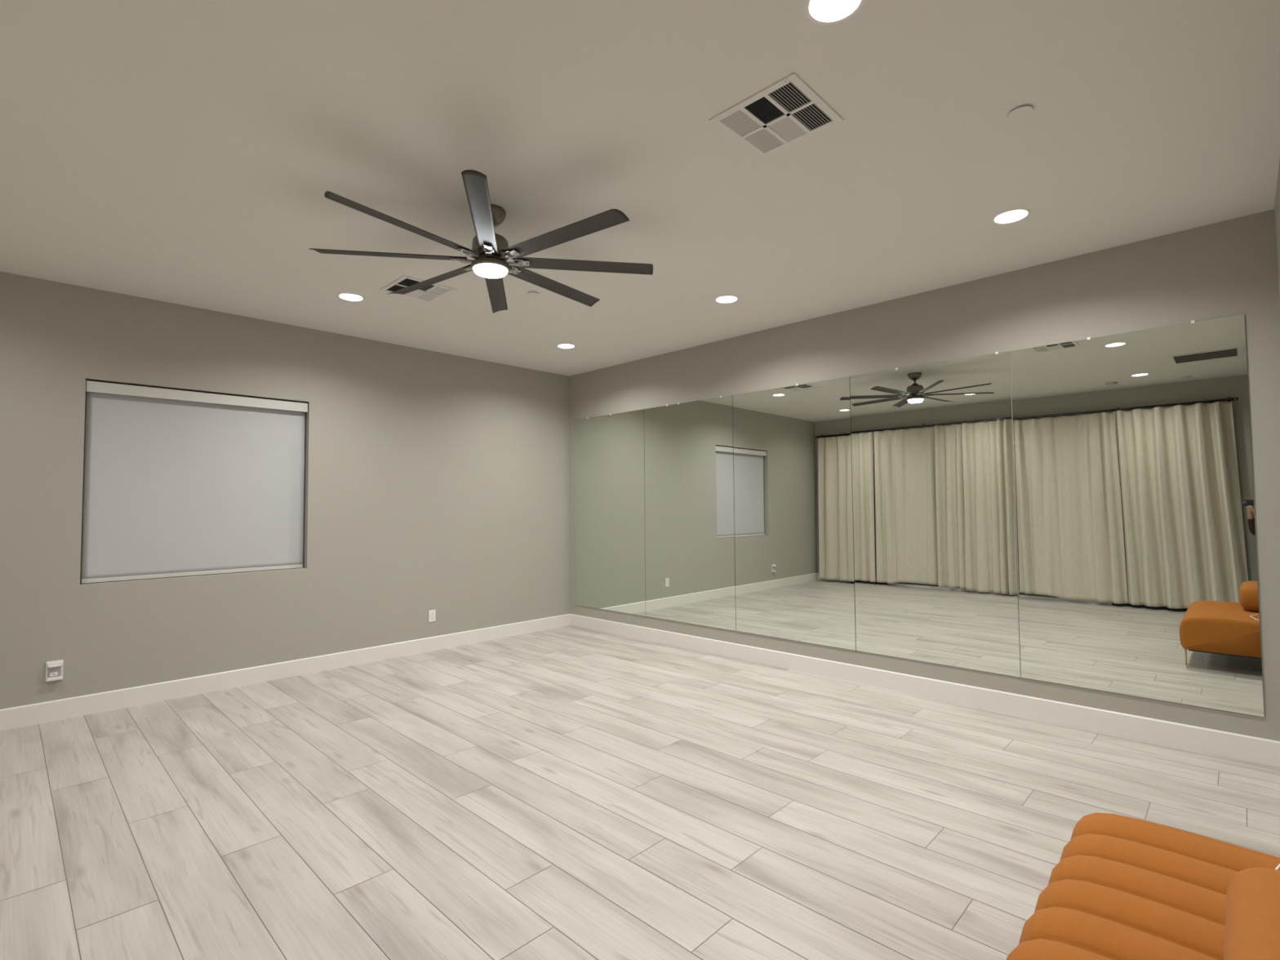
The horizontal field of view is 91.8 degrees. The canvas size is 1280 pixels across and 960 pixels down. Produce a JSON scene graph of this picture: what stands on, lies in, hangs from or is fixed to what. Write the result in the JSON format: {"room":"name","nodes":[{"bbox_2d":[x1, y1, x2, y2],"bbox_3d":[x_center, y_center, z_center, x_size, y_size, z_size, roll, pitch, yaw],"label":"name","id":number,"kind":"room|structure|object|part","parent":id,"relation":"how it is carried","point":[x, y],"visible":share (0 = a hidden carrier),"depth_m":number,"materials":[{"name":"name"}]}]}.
{"room":"exercise studio","nodes":[
{"label":"exercise studio","id":0,"kind":"room"},
{"bbox_2d":[0,271,569,709],"bbox_3d":[-3.062,0.170,5.465,0.160,3.050,6.438,-3,-3,44],"label":"wall","id":1,"kind":"structure","parent":0,"point":[439,482],"depth_m":5.44,"materials":[{"name":"beige paint"}]},
{"bbox_2d":[45,659,63,681],"bbox_3d":[-4.027,1.315,4.269,0.042,0.136,0.088,-3,-3,44],"label":"wall outlet","id":2,"kind":"object","parent":1,"relation":"attached to","point":[54,669],"visible":1,"depth_m":4.27,"materials":[{"name":"white plastic"}]},
{"bbox_2d":[49,671,57,676],"bbox_3d":[-4.031,1.335,4.267,0.004,0.028,0.040,-3,-3,44],"label":"socket","id":3,"kind":"object","parent":2,"relation":"attached to","point":[51,673],"depth_m":4.27,"materials":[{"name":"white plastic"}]},
{"bbox_2d":[80,380,304,583],"bbox_3d":[-3.549,0.028,5.049,0.040,1.476,1.486,-3,-3,44],"label":"window","id":4,"kind":"structure","parent":1,"relation":"in","point":[86,380],"depth_m":4.51,"materials":[{"name":"clear glass"}]},
{"bbox_2d":[81,380,307,583],"bbox_3d":[-3.494,0.030,4.994,0.075,1.458,1.476,-3,-3,44],"label":"roller blind","id":5,"kind":"object","parent":4,"relation":"attached to","point":[177,482],"visible":1,"depth_m":4.92,"materials":[{"name":"grey fabric"}]},
{"bbox_2d":[0,613,569,730],"bbox_3d":[-2.986,1.622,5.344,0.016,0.137,6.138,-3,-3,44],"label":"baseboard","id":6,"kind":"structure","parent":1,"relation":"attached to","point":[17,717],"depth_m":5.07,"materials":[{"name":"white paint"}]},
{"bbox_2d":[428,609,435,622],"bbox_3d":[-2.100,1.374,6.274,0.009,0.118,0.072,-3,-3,44],"label":"wall outlet","id":7,"kind":"object","parent":1,"relation":"attached to","point":[432,613],"visible":1,"depth_m":6.27,"materials":[{"name":"white plastic"}]},
{"bbox_2d":[0,0,1279,376],"bbox_3d":[-0.311,-1.563,2.848,7.850,0.150,6.438,-3,-3,44],"label":"ceiling","id":8,"kind":"structure","parent":0,"point":[188,153],"depth_m":2.80,"materials":[{"name":"paint"}]},
{"bbox_2d":[337,293,364,301],"bbox_3d":[-2.202,-1.415,4.728,0.191,0.051,0.191,-3,-3,44],"label":"recessed light","id":9,"kind":"object","parent":8,"relation":"in","point":[346,296],"visible":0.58,"depth_m":4.78,"materials":[{"name":"white"}]},
{"bbox_2d":[379,275,456,302],"bbox_3d":[-1.635,-1.401,4.574,0.400,0.008,0.400,-3,-3,44],"label":"ceiling vent","id":10,"kind":"object","parent":8,"relation":"in","point":[431,293],"visible":0.83,"depth_m":4.57,"materials":[{"name":"white metal"}]},
{"bbox_3d":[-1.699,-1.399,4.636,0.155,0.005,0.096,-3,-3,44],"label":"louver panel","id":11,"kind":"part","parent":10,"relation":"part of","materials":[{"name":"white metal"}]},
{"bbox_3d":[-1.571,-1.405,4.513,0.155,0.005,0.096,-3,-3,44],"label":"louver panel","id":12,"kind":"part","parent":10,"relation":"part of","materials":[{"name":"white metal"}]},
{"bbox_3d":[-1.617,-1.396,4.720,0.160,0.005,0.099,-3,-3,44],"label":"louver panel","id":13,"kind":"part","parent":10,"relation":"part of","materials":[{"name":"white metal"}]},
{"bbox_3d":[-1.490,-1.402,4.597,0.160,0.005,0.099,-3,-3,44],"label":"louver panel","id":14,"kind":"part","parent":10,"relation":"part of","materials":[{"name":"white metal"}]},
{"bbox_2d":[309,169,653,313],"bbox_3d":[-0.810,-1.285,3.364,1.683,0.354,1.683,-1,-2,11],"label":"ceiling fan","id":15,"kind":"object","parent":8,"relation":"hanging from","point":[491,251],"visible":1,"depth_m":3.27,"materials":[{"name":"brown metal"}]},
{"bbox_3d":[-1.315,-1.188,3.277,0.776,0.027,0.102,0,-2,-9],"label":"blade","id":16,"kind":"part","parent":15,"relation":"part of","materials":[{"name":"brown metal"}]},
{"bbox_3d":[-1.109,-1.204,2.944,0.102,0.027,0.776,-2,-3,36],"label":"blade","id":17,"kind":"part","parent":15,"relation":"part of","materials":[{"name":"brown metal"}]},
{"bbox_3d":[-1.226,-1.173,3.659,0.776,0.027,0.102,-2,-3,36],"label":"blade","id":18,"kind":"part","parent":15,"relation":"part of","materials":[{"name":"brown metal"}]},
{"bbox_3d":[-0.726,-1.211,2.854,0.102,0.027,0.776,0,-2,-9],"label":"blade","id":19,"kind":"part","parent":15,"relation":"part of","materials":[{"name":"brown metal"}]},
{"bbox_3d":[-0.809,-1.181,3.360,0.168,0.026,0.168,-3,-3,44],"label":"hub plate","id":20,"kind":"part","parent":15,"relation":"part of","materials":[{"name":"brown metal"}]},
{"bbox_3d":[-0.892,-1.167,3.866,0.102,0.027,0.776,0,-2,-9],"label":"blade","id":21,"kind":"part","parent":15,"relation":"part of","materials":[{"name":"black wood"}]},
{"bbox_3d":[-0.510,-1.174,3.777,0.102,0.027,0.776,-2,-3,36],"label":"blade","id":22,"kind":"part","parent":15,"relation":"part of","materials":[{"name":"brown metal"}]},
{"bbox_3d":[-0.393,-1.205,3.061,0.776,0.027,0.102,-2,-3,36],"label":"blade","id":23,"kind":"part","parent":15,"relation":"part of","materials":[{"name":"brown metal"}]},
{"bbox_3d":[-0.303,-1.190,3.443,0.776,0.027,0.102,0,-2,-9],"label":"blade","id":24,"kind":"part","parent":15,"relation":"part of","materials":[{"name":"brown metal"}]},
{"bbox_2d":[527,291,539,296],"bbox_3d":[-0.803,-1.403,4.681,0.090,0.009,0.090,-3,-3,44],"label":"cap","id":25,"kind":"object","parent":8,"relation":"attached to","point":[531,293],"visible":1,"depth_m":4.67,"materials":[{"name":"white paint"}]},
{"bbox_2d":[556,343,575,348],"bbox_3d":[-0.742,-1.366,6.230,0.191,0.051,0.191,-3,-3,44],"label":"recessed light","id":26,"kind":"object","parent":8,"relation":"in","point":[561,345],"visible":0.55,"depth_m":6.29,"materials":[{"name":"white"}]},
{"bbox_2d":[714,294,738,303],"bbox_3d":[0.677,-1.435,4.853,0.191,0.051,0.191,-3,-3,44],"label":"recessed light","id":27,"kind":"object","parent":8,"relation":"in","point":[727,299],"visible":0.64,"depth_m":4.91,"materials":[{"name":"white"}]},
{"bbox_2d":[709,72,844,158],"bbox_3d":[0.570,-1.502,2.592,0.400,0.008,0.400,-3,-3,44],"label":"ceiling vent","id":28,"kind":"object","parent":8,"relation":"in","point":[788,112],"visible":1,"depth_m":2.58,"materials":[{"name":"white metal"}]},
{"bbox_3d":[0.425,-1.501,2.610,0.099,0.005,0.160,-3,-3,44],"label":"louver panel","id":29,"kind":"part","parent":28,"relation":"part of","materials":[{"name":"white metal"}]},
{"bbox_3d":[0.547,-1.496,2.736,0.099,0.005,0.160,-3,-3,44],"label":"louver panel","id":30,"kind":"part","parent":28,"relation":"part of","materials":[{"name":"white metal"}]},
{"bbox_3d":[0.508,-1.505,2.528,0.096,0.005,0.155,-3,-3,44],"label":"louver panel","id":31,"kind":"part","parent":28,"relation":"part of","materials":[{"name":"black metal"}]},
{"bbox_3d":[0.632,-1.500,2.655,0.096,0.005,0.155,-3,-3,44],"label":"louver panel","id":32,"kind":"part","parent":28,"relation":"part of","materials":[{"name":"white metal"}]},
{"bbox_3d":[0.593,-1.509,2.447,0.099,0.005,0.160,-3,-3,44],"label":"louver panel","id":33,"kind":"part","parent":28,"relation":"part of","materials":[{"name":"metal"}]},
{"bbox_3d":[0.715,-1.505,2.573,0.099,0.005,0.160,-3,-3,44],"label":"louver panel","id":34,"kind":"part","parent":28,"relation":"part of","materials":[{"name":"metal"}]},
{"bbox_2d":[804,0,865,24],"bbox_3d":[0.624,-1.553,1.986,0.191,0.051,0.191,-3,-3,44],"label":"recessed light","id":35,"kind":"object","parent":8,"relation":"in","point":[819,11],"visible":1,"depth_m":2.05,"materials":[{"name":"white plastic"}]},
{"bbox_2d":[991,208,1031,224],"bbox_3d":[2.084,-1.504,3.487,0.191,0.051,0.191,-3,-3,44],"label":"recessed light","id":36,"kind":"object","parent":8,"relation":"in","point":[1012,215],"visible":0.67,"depth_m":3.53,"materials":[{"name":"white plastic"}]},
{"bbox_2d":[1008,105,1033,119],"bbox_3d":[1.566,-1.512,2.552,0.090,0.009,0.090,-3,-3,44],"label":"cap","id":37,"kind":"object","parent":8,"relation":"attached to","point":[1021,112],"visible":1,"depth_m":2.55,"materials":[{"name":"white paint"}]},
{"bbox_2d":[0,625,1279,959],"bbox_3d":[-0.265,1.606,2.629,7.700,0.100,6.238,-3,-3,44],"label":"floor","id":38,"kind":"structure","parent":0,"point":[569,792],"depth_m":2.92,"materials":[{"name":"grey wood"}]},
{"bbox_2d":[1006,812,1279,959],"bbox_3d":[1.224,1.152,1.407,0.602,0.680,1.293,-3,-3,44],"label":"sofa","id":39,"kind":"object","parent":38,"relation":"on","point":[1122,887],"visible":1,"depth_m":1.52,"materials":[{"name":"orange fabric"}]},
{"bbox_3d":[1.153,0.911,1.069,0.216,0.226,0.670,-3,-3,44],"label":"backrest","id":40,"kind":"part","parent":39,"relation":"part of","materials":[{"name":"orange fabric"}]},
{"bbox_2d":[568,208,1279,741],"bbox_3d":[1.431,0.133,5.488,6.255,3.050,0.144,-3,-3,44],"label":"wall","id":41,"kind":"structure","parent":0,"point":[1228,268],"depth_m":4.18,"materials":[{"name":"beige paint"}]},
{"bbox_2d":[574,408,645,616],"bbox_3d":[-0.369,0.361,7.119,1.173,2.246,0.014,-3,-3,44],"label":"pane","id":42,"kind":"object","parent":41,"relation":"attached to","point":[610,548],"visible":1,"depth_m":7.08,"materials":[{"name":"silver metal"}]},
{"bbox_2d":[644,395,736,631],"bbox_3d":[0.474,0.320,6.301,1.170,2.246,0.014,-3,-3,44],"label":"pane","id":43,"kind":"object","parent":41,"relation":"attached to","point":[689,450],"visible":1,"depth_m":6.26,"materials":[{"name":"silver metal"}]},
{"bbox_2d":[733,376,856,650],"bbox_3d":[1.318,0.279,5.482,1.174,2.246,0.014,-3,-3,44],"label":"mirror","id":44,"kind":"object","parent":41,"relation":"attached to","point":[793,501],"visible":1,"depth_m":5.43,"materials":[{"name":"silver"}]},
{"bbox_2d":[569,613,1279,767],"bbox_3d":[1.340,1.588,5.417,6.089,0.137,0.016,-3,-3,44],"label":"baseboard","id":45,"kind":"structure","parent":41,"relation":"attached to","point":[1229,744],"depth_m":4.33,"materials":[{"name":"white paint"}]},
{"bbox_2d":[849,351,1020,676],"bbox_3d":[2.159,0.238,4.666,1.162,2.246,0.014,-3,-3,44],"label":"mirror","id":46,"kind":"object","parent":41,"relation":"attached to","point":[935,562],"visible":1,"depth_m":4.61,"materials":[{"name":"silver"}]},
{"bbox_2d":[1010,314,1264,716],"bbox_3d":[2.996,0.198,3.854,1.164,2.246,0.014,-3,-3,44],"label":"mirror","id":47,"kind":"object","parent":41,"relation":"attached to","point":[1137,568],"visible":1,"depth_m":3.79,"materials":[{"name":"silver"}]},
{"bbox_2d":[1274,160,1279,310],"bbox_3d":[1.422,-0.048,1.117,0.130,3.050,6.144,-3,-3,44],"label":"wall","id":48,"kind":"structure","parent":0,"point":[1277,207],"depth_m":3.25,"materials":[{"name":"beige paint"}]}
]}

